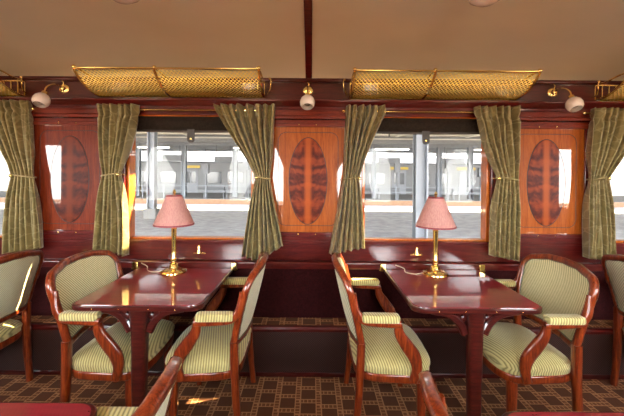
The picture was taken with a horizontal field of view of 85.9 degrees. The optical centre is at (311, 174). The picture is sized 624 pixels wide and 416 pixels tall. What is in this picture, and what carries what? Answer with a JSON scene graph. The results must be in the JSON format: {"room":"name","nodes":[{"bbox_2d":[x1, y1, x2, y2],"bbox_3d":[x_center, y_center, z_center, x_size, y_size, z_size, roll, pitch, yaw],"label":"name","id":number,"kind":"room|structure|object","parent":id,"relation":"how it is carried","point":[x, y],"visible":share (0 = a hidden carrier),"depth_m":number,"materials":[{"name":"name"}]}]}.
{"room":"train carriage","nodes":[
{"label":"train carriage","id":0,"kind":"room"},
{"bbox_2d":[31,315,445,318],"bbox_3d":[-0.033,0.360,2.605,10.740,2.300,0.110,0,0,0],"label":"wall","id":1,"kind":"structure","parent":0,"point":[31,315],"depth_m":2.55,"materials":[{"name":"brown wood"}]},
{"bbox_2d":[31,108,101,241],"bbox_3d":[-1.820,0.000,2.519,0.690,1.002,0.060,0,0,0],"label":"panel","id":2,"kind":"object","parent":1,"relation":"attached to","point":[67,168],"visible":0.56,"depth_m":2.52,"materials":[{"name":"brown wood"}]},
{"bbox_2d":[122,111,254,242],"bbox_3d":[-0.925,0.013,2.590,1.100,1.000,0.140,0,0,0],"label":"window","id":3,"kind":"structure","parent":1,"relation":"in","point":[128,178],"depth_m":2.55,"materials":[{"name":"brown wood"}]},
{"bbox_2d":[137,115,228,142],"bbox_3d":[-0.922,-0.367,2.561,0.921,0.246,0.040,0,0,0],"label":"roller blind","id":4,"kind":"object","parent":3,"relation":"attached to","point":[189,124],"visible":0.64,"depth_m":2.56,"materials":[{"name":"fabric"}]},
{"bbox_2d":[193,245,205,253],"bbox_3d":[-0.847,0.560,2.511,0.090,0.070,0.039,0,0,0],"label":"latch","id":5,"kind":"object","parent":1,"relation":"attached to","point":[198,251],"depth_m":2.50,"materials":[{"name":"gold metal"}]},
{"bbox_2d":[140,109,262,111],"bbox_3d":[-0.921,-0.482,2.513,1.298,0.028,0.073,0,0,0],"label":"curtain rod","id":6,"kind":"object","parent":1,"relation":"attached to","point":[140,109],"visible":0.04,"depth_m":2.49,"materials":[{"name":"gold metal"}]},
{"bbox_2d":[92,103,139,256],"bbox_3d":[-1.441,0.036,2.461,0.322,1.107,0.118,0,0,0],"label":"curtain","id":7,"kind":"object","parent":6,"relation":"hanging from","point":[117,124],"visible":1,"depth_m":2.43,"materials":[{"name":"green fabric"}]},
{"bbox_2d":[213,103,282,260],"bbox_3d":[-0.462,0.058,2.459,0.517,1.150,0.112,0,0,0],"label":"curtain","id":8,"kind":"object","parent":6,"relation":"hanging from","point":[252,131],"visible":0.98,"depth_m":2.44,"materials":[{"name":"green fabric"}]},
{"bbox_2d":[270,110,345,243],"bbox_3d":[-0.030,0.014,2.519,0.690,1.002,0.060,0,0,0],"label":"panel","id":9,"kind":"object","parent":1,"relation":"attached to","point":[306,175],"visible":0.64,"depth_m":2.52,"materials":[{"name":"brown wood"}]},
{"bbox_2d":[0,241,623,319],"bbox_3d":[-0.036,0.797,2.529,10.740,0.565,0.047,0,0,0],"label":"dado","id":10,"kind":"object","parent":1,"relation":"attached to","point":[299,280],"visible":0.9,"depth_m":2.52,"materials":[{"name":"brown wood"}]},
{"bbox_2d":[0,315,623,378],"bbox_3d":[-0.040,1.267,2.474,10.740,0.365,0.156,0,0,0],"label":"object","id":11,"kind":"structure","parent":1,"relation":"attached to","point":[283,347],"depth_m":2.41,"materials":[{"name":"carpet"}]},
{"bbox_2d":[0,76,623,111],"bbox_3d":[-0.025,-0.603,2.501,10.740,0.236,0.103,0,0,0],"label":"frieze","id":12,"kind":"object","parent":1,"relation":"attached to","point":[285,93],"visible":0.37,"depth_m":2.49,"materials":[{"name":"brown wood"}]},
{"bbox_2d":[0,70,27,96],"bbox_3d":[-2.760,-0.664,2.361,1.359,0.154,0.293,0,0,0],"label":"luggage rack","id":13,"kind":"object","parent":12,"relation":"attached to","point":[8,92],"visible":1,"depth_m":2.45,"materials":[{"name":"gold metal"}]},
{"bbox_2d":[0,84,16,94],"bbox_3d":[-2.760,-0.657,2.367,1.230,0.124,0.277,0,0,0],"label":"basket","id":14,"kind":"object","parent":13,"relation":"on","point":[8,91],"depth_m":2.42,"materials":[{"name":"gold metal"}]},
{"bbox_2d":[31,80,69,107],"bbox_3d":[-1.851,-0.582,2.371,0.104,0.243,0.268,0,0,0],"label":"wall lamp","id":15,"kind":"object","parent":12,"relation":"attached to","point":[41,99],"visible":1,"depth_m":2.30,"materials":[{"name":"white glass"}]},
{"bbox_2d":[71,64,271,97],"bbox_3d":[-0.970,-0.653,2.361,1.359,0.154,0.293,0,0,0],"label":"luggage rack","id":16,"kind":"object","parent":12,"relation":"attached to","point":[164,93],"visible":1,"depth_m":2.34,"materials":[{"name":"gold metal"}]},
{"bbox_2d":[300,82,314,109],"bbox_3d":[-0.030,-0.568,2.371,0.104,0.243,0.268,0,0,0],"label":"wall lamp","id":17,"kind":"object","parent":12,"relation":"attached to","point":[307,102],"visible":1,"depth_m":2.28,"materials":[{"name":"white glass"}]},
{"bbox_2d":[343,67,541,100],"bbox_3d":[0.900,-0.635,2.361,1.359,0.154,0.293,0,0,0],"label":"luggage rack","id":18,"kind":"object","parent":12,"relation":"attached to","point":[514,96],"visible":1,"depth_m":2.34,"materials":[{"name":"gold metal"}]},
{"bbox_2d":[547,84,583,111],"bbox_3d":[1.794,-0.554,2.371,0.104,0.243,0.268,0,0,0],"label":"wall lamp","id":19,"kind":"object","parent":12,"relation":"attached to","point":[573,104],"visible":1,"depth_m":2.30,"materials":[{"name":"white glass"}]},
{"bbox_2d":[592,73,623,100],"bbox_3d":[2.730,-0.621,2.361,1.359,0.154,0.293,0,0,0],"label":"luggage rack","id":20,"kind":"object","parent":12,"relation":"attached to","point":[607,97],"visible":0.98,"depth_m":2.43,"materials":[{"name":"gold metal"}]},
{"bbox_2d":[601,85,623,99],"bbox_3d":[2.730,-0.614,2.367,1.230,0.124,0.277,0,0,0],"label":"basket","id":21,"kind":"object","parent":20,"relation":"on","point":[613,97],"depth_m":2.43,"materials":[{"name":"gold metal"}]},
{"bbox_2d":[342,109,473,112],"bbox_3d":[0.869,-0.468,2.513,1.298,0.028,0.073,0,0,0],"label":"curtain rod","id":22,"kind":"object","parent":1,"relation":"attached to","point":[343,110],"visible":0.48,"depth_m":2.48,"materials":[{"name":"gold metal"}]},
{"bbox_2d":[329,104,385,254],"bbox_3d":[0.337,0.036,2.461,0.415,1.092,0.109,0,0,0],"label":"curtain","id":23,"kind":"object","parent":22,"relation":"hanging from","point":[361,127],"visible":0.99,"depth_m":2.44,"materials":[{"name":"green fabric"}]},
{"bbox_2d":[473,105,520,261],"bbox_3d":[1.355,0.062,2.458,0.327,1.129,0.114,0,0,0],"label":"curtain","id":24,"kind":"object","parent":22,"relation":"hanging from","point":[499,128],"visible":1,"depth_m":2.44,"materials":[{"name":"green fabric"}]},
{"bbox_2d":[410,247,421,255],"bbox_3d":[0.785,0.573,2.511,0.090,0.070,0.039,0,0,0],"label":"handle","id":25,"kind":"object","parent":1,"relation":"attached to","point":[416,253],"depth_m":2.51,"materials":[{"name":"gold metal"}]},
{"bbox_2d":[360,112,496,244],"bbox_3d":[0.865,0.027,2.590,1.100,1.000,0.140,0,0,0],"label":"window","id":26,"kind":"structure","parent":1,"relation":"in","point":[487,173],"depth_m":2.54,"materials":[{"name":"brown wood"}]},
{"bbox_2d":[376,117,478,144],"bbox_3d":[0.868,-0.353,2.561,0.921,0.246,0.040,0,0,0],"label":"roller blind","id":27,"kind":"object","parent":26,"relation":"attached to","point":[424,126],"visible":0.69,"depth_m":2.57,"materials":[{"name":"black fabric"}]},
{"bbox_2d":[519,112,590,245],"bbox_3d":[1.760,0.028,2.519,0.690,1.002,0.060,0,0,0],"label":"panel","id":28,"kind":"object","parent":1,"relation":"attached to","point":[553,170],"visible":0.59,"depth_m":2.52,"materials":[{"name":"brown wood"}]},
{"bbox_2d":[616,239,623,245],"bbox_3d":[2.655,0.041,2.590,1.100,1.000,0.140,0,0,0],"label":"window","id":29,"kind":"structure","parent":1,"relation":"in","point":[619,242],"depth_m":2.55,"materials":[{"name":"brown wood"}]},
{"bbox_3d":[-2.711,-0.496,2.513,1.298,0.028,0.073,0,0,0],"label":"curtain rod","id":30,"kind":"object","parent":1,"relation":"attached to","visible":0},
{"bbox_2d":[0,99,43,253],"bbox_3d":[-2.195,0.012,2.458,0.451,1.115,0.114,0,0,0],"label":"curtain","id":31,"kind":"object","parent":30,"relation":"hanging from","point":[22,226],"visible":1,"depth_m":2.43,"materials":[{"name":"green fabric"}]},
{"bbox_3d":[2.659,-0.454,2.513,1.298,0.028,0.073,0,0,0],"label":"curtain rod","id":32,"kind":"object","parent":1,"relation":"attached to","visible":0},
{"bbox_2d":[582,107,623,259],"bbox_3d":[2.197,0.072,2.461,0.404,1.122,0.116,0,0,0],"label":"curtain","id":33,"kind":"object","parent":32,"relation":"hanging from","point":[605,134],"visible":0.98,"depth_m":2.43,"materials":[{"name":"green fabric"}]},
{"bbox_2d":[0,0,623,80],"bbox_3d":[-0.023,-0.870,1.090,10.740,0.334,2.949,0,0,0],"label":"ceiling","id":34,"kind":"structure","parent":0,"point":[565,39],"depth_m":2.19,"materials":[{"name":"beige paint"}]},
{"bbox_2d":[114,0,138,4],"bbox_3d":[-0.908,-0.914,1.600,0.180,0.175,0.180,0,0,0],"label":"ceiling lamp","id":35,"kind":"object","parent":34,"relation":"attached to","point":[125,2],"visible":1,"depth_m":1.61,"materials":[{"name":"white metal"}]},
{"bbox_2d":[304,0,311,77],"bbox_3d":[-0.023,-0.858,1.090,0.048,0.311,2.928,0,0,0],"label":"batten","id":36,"kind":"object","parent":34,"relation":"attached to","point":[307,3],"visible":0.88,"depth_m":2.17,"materials":[{"name":"brown wood"}]},
{"bbox_2d":[468,0,498,6],"bbox_3d":[0.832,-0.901,1.600,0.180,0.175,0.180,0,0,0],"label":"ceiling lamp","id":37,"kind":"object","parent":34,"relation":"attached to","point":[479,3],"visible":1,"depth_m":1.60,"materials":[{"name":"white glass"}]},
{"bbox_2d":[0,375,623,415],"bbox_3d":[-0.042,1.480,1.090,10.740,0.060,2.920,0,0,0],"label":"floor","id":38,"kind":"structure","parent":0,"point":[268,396],"depth_m":2.20,"materials":[{"name":"carpet"}]},
{"bbox_2d":[0,250,43,381],"bbox_3d":[-2.132,0.960,2.085,0.572,0.951,0.666,0,0,0],"label":"armchair","id":39,"kind":"object","parent":38,"relation":"on","point":[19,271],"visible":1,"depth_m":2.21,"materials":[{"name":"beige fabric"}]},
{"bbox_2d":[0,402,96,415],"bbox_3d":[-0.988,1.045,0.367,0.790,0.795,1.334,0,0,0],"label":"dining table","id":40,"kind":"object","parent":38,"relation":"on","point":[6,408],"visible":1,"depth_m":0.99,"materials":[{"name":"brown wood"}]},
{"bbox_2d":[45,250,174,406],"bbox_3d":[-1.204,0.967,2.085,0.572,0.951,0.666,0,0,0],"label":"armchair","id":41,"kind":"object","parent":38,"relation":"on","point":[107,357],"visible":0.78,"depth_m":1.86,"materials":[{"name":"beige fabric"}]},
{"bbox_2d":[56,256,116,335],"bbox_3d":[-1.394,0.714,2.085,0.132,0.394,0.568,0,0,0],"label":"cushion","id":42,"kind":"object","parent":41,"relation":"on","point":[77,277],"depth_m":2.02,"materials":[{"name":"fabric"}]},
{"bbox_2d":[96,356,182,415],"bbox_3d":[-0.632,0.972,0.735,0.572,0.951,0.666,0,0,0],"label":"armchair","id":43,"kind":"object","parent":38,"relation":"on","point":[157,401],"visible":0.99,"depth_m":0.84,"materials":[{"name":"brown wood"}]},
{"bbox_2d":[72,261,237,406],"bbox_3d":[-0.948,1.045,2.135,0.790,0.795,0.736,0,0,0],"label":"dining table","id":44,"kind":"object","parent":38,"relation":"on","point":[140,292],"visible":0.97,"depth_m":1.86,"materials":[{"name":"brown wood"}]},
{"bbox_2d":[141,189,194,275],"bbox_3d":[-1.044,0.397,2.380,0.405,0.590,0.277,0,0,0],"label":"table lamp","id":45,"kind":"object","parent":44,"relation":"on","point":[174,213],"visible":1,"depth_m":2.32,"materials":[{"name":"pink fabric"}]},
{"bbox_2d":[165,251,268,415],"bbox_3d":[-0.562,0.972,2.086,0.572,0.951,0.666,0,0,-2],"label":"armchair","id":46,"kind":"object","parent":38,"relation":"on","point":[217,345],"visible":1,"depth_m":1.84,"materials":[{"name":"beige fabric"}]},
{"bbox_2d":[331,252,429,415],"bbox_3d":[0.401,0.980,2.086,0.572,0.951,0.666,0,0,1],"label":"armchair","id":47,"kind":"object","parent":38,"relation":"on","point":[380,348],"visible":1,"depth_m":1.83,"materials":[{"name":"fabric"}]},
{"bbox_2d":[338,257,344,270],"bbox_3d":[0.211,0.727,2.090,0.132,0.394,0.568,0,0,1],"label":"cushion","id":48,"kind":"object","parent":47,"relation":"on","point":[341,263],"depth_m":2.25,"materials":[{"name":"fabric"}]},
{"bbox_2d":[419,370,448,415],"bbox_3d":[0.536,0.981,0.670,0.572,0.951,0.666,0,0,0],"label":"armchair","id":49,"kind":"object","parent":38,"relation":"on","point":[434,401],"visible":1,"depth_m":0.78,"materials":[{"name":"brown wood"}]},
{"bbox_2d":[379,263,542,415],"bbox_3d":[0.892,1.060,2.135,0.790,0.795,0.736,0,0,0],"label":"dining table","id":50,"kind":"object","parent":38,"relation":"on","point":[473,294],"visible":0.99,"depth_m":1.85,"materials":[{"name":"brown wood"}]},
{"bbox_2d":[395,191,456,277],"bbox_3d":[0.813,0.411,2.380,0.405,0.590,0.277,0,0,0],"label":"table lamp","id":51,"kind":"object","parent":50,"relation":"on","point":[435,215],"visible":1,"depth_m":2.32,"materials":[{"name":"pink fabric"}]},
{"bbox_2d":[483,253,599,411],"bbox_3d":[1.308,0.987,2.085,0.572,0.951,0.666,0,0,0],"label":"armchair","id":52,"kind":"object","parent":38,"relation":"on","point":[567,292],"visible":0.8,"depth_m":1.89,"materials":[{"name":"beige fabric"}]},
{"bbox_2d":[520,259,588,339],"bbox_3d":[1.503,0.737,2.085,0.132,0.394,0.568,0,0,0],"label":"cushion","id":53,"kind":"object","parent":52,"relation":"on","point":[559,286],"depth_m":2.06,"materials":[{"name":"fabric"}]},
{"bbox_2d":[502,411,623,415],"bbox_3d":[0.892,1.060,0.356,0.790,0.795,1.312,0,0,0],"label":"dining table","id":54,"kind":"object","parent":38,"relation":"on","point":[510,413],"visible":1,"depth_m":0.99,"materials":[{"name":"brown wood"}]},
{"bbox_2d":[601,254,623,385],"bbox_3d":[2.276,0.995,2.085,0.572,0.951,0.666,0,0,0],"label":"armchair","id":55,"kind":"object","parent":38,"relation":"on","point":[612,264],"visible":1,"depth_m":2.32,"materials":[{"name":"brown wood"}]},
{"label":"outside","id":56,"kind":"structure","parent":0,"visible":0},
{"bbox_2d":[0,190,623,207],"bbox_3d":[-0.048,2.300,30.500,120.000,0.900,11.000,0,0,0],"label":"platform","id":57,"kind":"object","parent":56,"point":[191,198],"depth_m":25.05,"materials":[{"name":"concrete"}]},
{"bbox_2d":[135,142,141,195],"bbox_3d":[-14.280,-0.462,27.500,0.360,4.400,0.360,0,0,0],"label":"column","id":58,"kind":"structure","parent":57,"relation":"on","point":[138,150],"depth_m":27.46,"materials":[{"name":"metal"}]},
{"bbox_2d":[181,143,186,196],"bbox_3d":[-10.504,-0.432,27.500,0.360,4.400,0.360,0,0,0],"label":"column","id":59,"kind":"structure","parent":57,"relation":"on","point":[183,147],"depth_m":27.46,"materials":[{"name":"metal"}]},
{"bbox_2d":[136,138,480,157],"bbox_3d":[-0.012,-2.350,28.300,120.000,1.300,15.400,0,0,0],"label":"canopy","id":60,"kind":"object","parent":59,"relation":"on","point":[376,148],"depth_m":27.38,"materials":[{"name":"metal"}]},
{"bbox_2d":[162,145,181,160],"bbox_3d":[-11.431,-1.790,27.350,1.600,1.300,0.160,0,0,0],"label":"board","id":61,"kind":"object","parent":60,"relation":"hanging from","point":[164,157],"visible":1,"depth_m":27.27,"materials":[{"name":"metal"}]},
{"bbox_2d":[214,145,231,162],"bbox_3d":[-7.240,-1.707,27.350,1.400,1.400,0.160,0,0,0],"label":"board","id":62,"kind":"object","parent":60,"relation":"hanging from","point":[217,159],"visible":1,"depth_m":27.27,"materials":[{"name":"metal"}]},
{"bbox_2d":[378,150,399,162],"bbox_3d":[6.300,-1.626,27.350,1.800,1.350,0.160,0,0,0],"label":"board","id":63,"kind":"object","parent":60,"relation":"hanging from","point":[380,160],"visible":0.98,"depth_m":27.27,"materials":[{"name":"metal"}]},
{"bbox_2d":[442,147,464,163],"bbox_3d":[11.538,-1.584,27.350,1.800,1.350,0.160,0,0,0],"label":"board","id":64,"kind":"object","parent":60,"relation":"hanging from","point":[454,160],"visible":1,"depth_m":27.27,"materials":[{"name":"metal"}]},
{"bbox_2d":[141,161,250,192],"bbox_3d":[-13.284,0.446,34.375,17.500,3.600,2.850,0,0,0],"label":"train","id":65,"kind":"object","parent":57,"relation":"on","point":[168,172],"visible":0.37,"depth_m":33.00,"materials":[{"name":"metal"}]},
{"bbox_2d":[203,164,209,197],"bbox_3d":[-8.136,0.486,25.700,0.440,2.600,0.280,0,0,0],"label":"signal post","id":66,"kind":"object","parent":57,"relation":"on","point":[205,166],"visible":0.89,"depth_m":25.59,"materials":[{"name":"metal"}]},
{"bbox_2d":[202,187,225,197],"bbox_3d":[-7.597,1.350,26.025,1.800,0.880,0.350,0,0,0],"label":"bench","id":67,"kind":"object","parent":57,"relation":"on","point":[223,189],"visible":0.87,"depth_m":25.90,"materials":[{"name":"metal"}]},
{"bbox_2d":[232,145,237,196],"bbox_3d":[-6.318,-0.400,27.500,0.360,4.400,0.360,0,0,0],"label":"column","id":68,"kind":"structure","parent":57,"relation":"on","point":[234,151],"depth_m":27.46,"materials":[{"name":"metal"}]},
{"bbox_2d":[243,161,248,198],"bbox_3d":[-5.066,0.360,25.700,0.440,2.900,0.280,0,0,0],"label":"signal post","id":69,"kind":"object","parent":57,"relation":"on","point":[245,163],"visible":0.89,"depth_m":25.63,"materials":[{"name":"metal"}]},
{"bbox_2d":[0,185,623,200],"bbox_3d":[-0.041,1.350,25.400,60.000,1.000,0.050,0,0,0],"label":"railing","id":70,"kind":"object","parent":57,"relation":"on","point":[142,190],"visible":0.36,"depth_m":25.38,"materials":[{"name":"metal"}]},
{"bbox_2d":[371,144,376,197],"bbox_3d":[5.092,-0.310,27.500,0.360,4.400,0.360,0,0,0],"label":"column","id":71,"kind":"structure","parent":57,"relation":"on","point":[374,152],"depth_m":27.46,"materials":[{"name":"metal"}]},
{"bbox_2d":[376,188,400,199],"bbox_3d":[5.933,1.457,26.025,1.800,0.880,0.350,0,0,0],"label":"bench","id":72,"kind":"object","parent":57,"relation":"on","point":[378,190],"visible":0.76,"depth_m":26.15,"materials":[{"name":"metal"}]},
{"bbox_2d":[394,163,399,199],"bbox_3d":[6.517,0.501,25.700,0.440,2.800,0.280,0,0,0],"label":"signal post","id":73,"kind":"object","parent":57,"relation":"on","point":[396,165],"visible":0.96,"depth_m":25.61,"materials":[{"name":"metal"}]},
{"bbox_2d":[365,163,480,194],"bbox_3d":[10.215,0.630,34.375,23.500,3.600,2.850,0,0,0],"label":"train","id":74,"kind":"object","parent":57,"relation":"on","point":[386,176],"visible":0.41,"depth_m":33.00,"materials":[{"name":"metal"}]},
{"bbox_2d":[436,145,441,196],"bbox_3d":[10.428,-0.268,27.500,0.360,4.400,0.360,0,0,0],"label":"column","id":75,"kind":"structure","parent":57,"relation":"on","point":[438,149],"depth_m":27.46,"materials":[{"name":"metal"}]},
{"bbox_2d":[444,160,451,199],"bbox_3d":[10.431,0.382,25.700,0.440,3.100,0.280,0,0,0],"label":"signal post","id":76,"kind":"object","parent":57,"relation":"on","point":[448,163],"visible":0.86,"depth_m":25.63,"materials":[{"name":"metal"}]},
{"bbox_2d":[450,188,475,199],"bbox_3d":[11.720,1.502,26.025,1.800,0.880,0.350,0,0,0],"label":"bench","id":77,"kind":"object","parent":57,"relation":"on","point":[472,193],"visible":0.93,"depth_m":25.94,"materials":[{"name":"metal"}]},
{"bbox_2d":[467,145,472,198],"bbox_3d":[12.973,-0.248,27.500,0.360,4.400,0.360,0,0,0],"label":"column","id":78,"kind":"structure","parent":57,"relation":"on","point":[469,150],"depth_m":27.46,"materials":[{"name":"metal"}]},
{"bbox_2d":[477,168,480,199],"bbox_3d":[12.960,0.702,25.700,0.440,2.500,0.280,0,0,0],"label":"signal post","id":79,"kind":"object","parent":57,"relation":"on","point":[478,169],"visible":0.46,"depth_m":25.63,"materials":[{"name":"metal"}]},
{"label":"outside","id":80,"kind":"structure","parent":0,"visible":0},
{"bbox_2d":[0,203,623,238],"bbox_3d":[-0.048,2.300,11.725,90.000,0.900,17.550,0,0,0],"label":"platform","id":81,"kind":"object","parent":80,"point":[209,219],"depth_m":12.98,"materials":[{"name":"concrete"}]},
{"bbox_2d":[143,132,159,218],"bbox_3d":[-6.590,-0.127,13.800,0.510,3.850,0.420,0,0,0],"label":"column","id":82,"kind":"structure","parent":81,"relation":"on","point":[151,211],"depth_m":13.76,"materials":[{"name":"metal"}]},
{"bbox_2d":[136,132,480,139],"bbox_3d":[-0.013,-2.150,10.450,90.000,0.400,16.500,0,0,0],"label":"platform canopy","id":83,"kind":"object","parent":82,"relation":"on","point":[137,133],"visible":0.08,"depth_m":17.90,"materials":[{"name":"metal"}]},
{"bbox_2d":[136,134,480,138],"bbox_3d":[-0.014,-2.037,16.250,80.000,0.226,2.192,0,0,0],"label":"ceiling pipes","id":84,"kind":"object","parent":83,"relation":"attached to","point":[388,134],"visible":0.06,"depth_m":17.26,"materials":[{"name":"metal"}]},
{"bbox_2d":[412,135,428,237],"bbox_3d":[3.077,-0.051,9.500,0.340,3.850,0.340,0,0,0],"label":"column","id":85,"kind":"structure","parent":81,"relation":"on","point":[420,151],"depth_m":9.46,"materials":[{"name":"metal"}]},
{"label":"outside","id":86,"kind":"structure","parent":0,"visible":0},
{"bbox_3d":[-0.052,2.850,15.000,120.000,0.200,90.000,0,0,0],"label":"track bed","id":87,"kind":"object","parent":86,"visible":0},
{"bbox_2d":[0,151,623,193],"bbox_3d":[-0.019,-1.400,48.500,160.000,8.300,1.000,0,0,0],"label":"station hall","id":88,"kind":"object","parent":87,"relation":"on","point":[617,181],"depth_m":48.01,"materials":[{"name":"concrete"}]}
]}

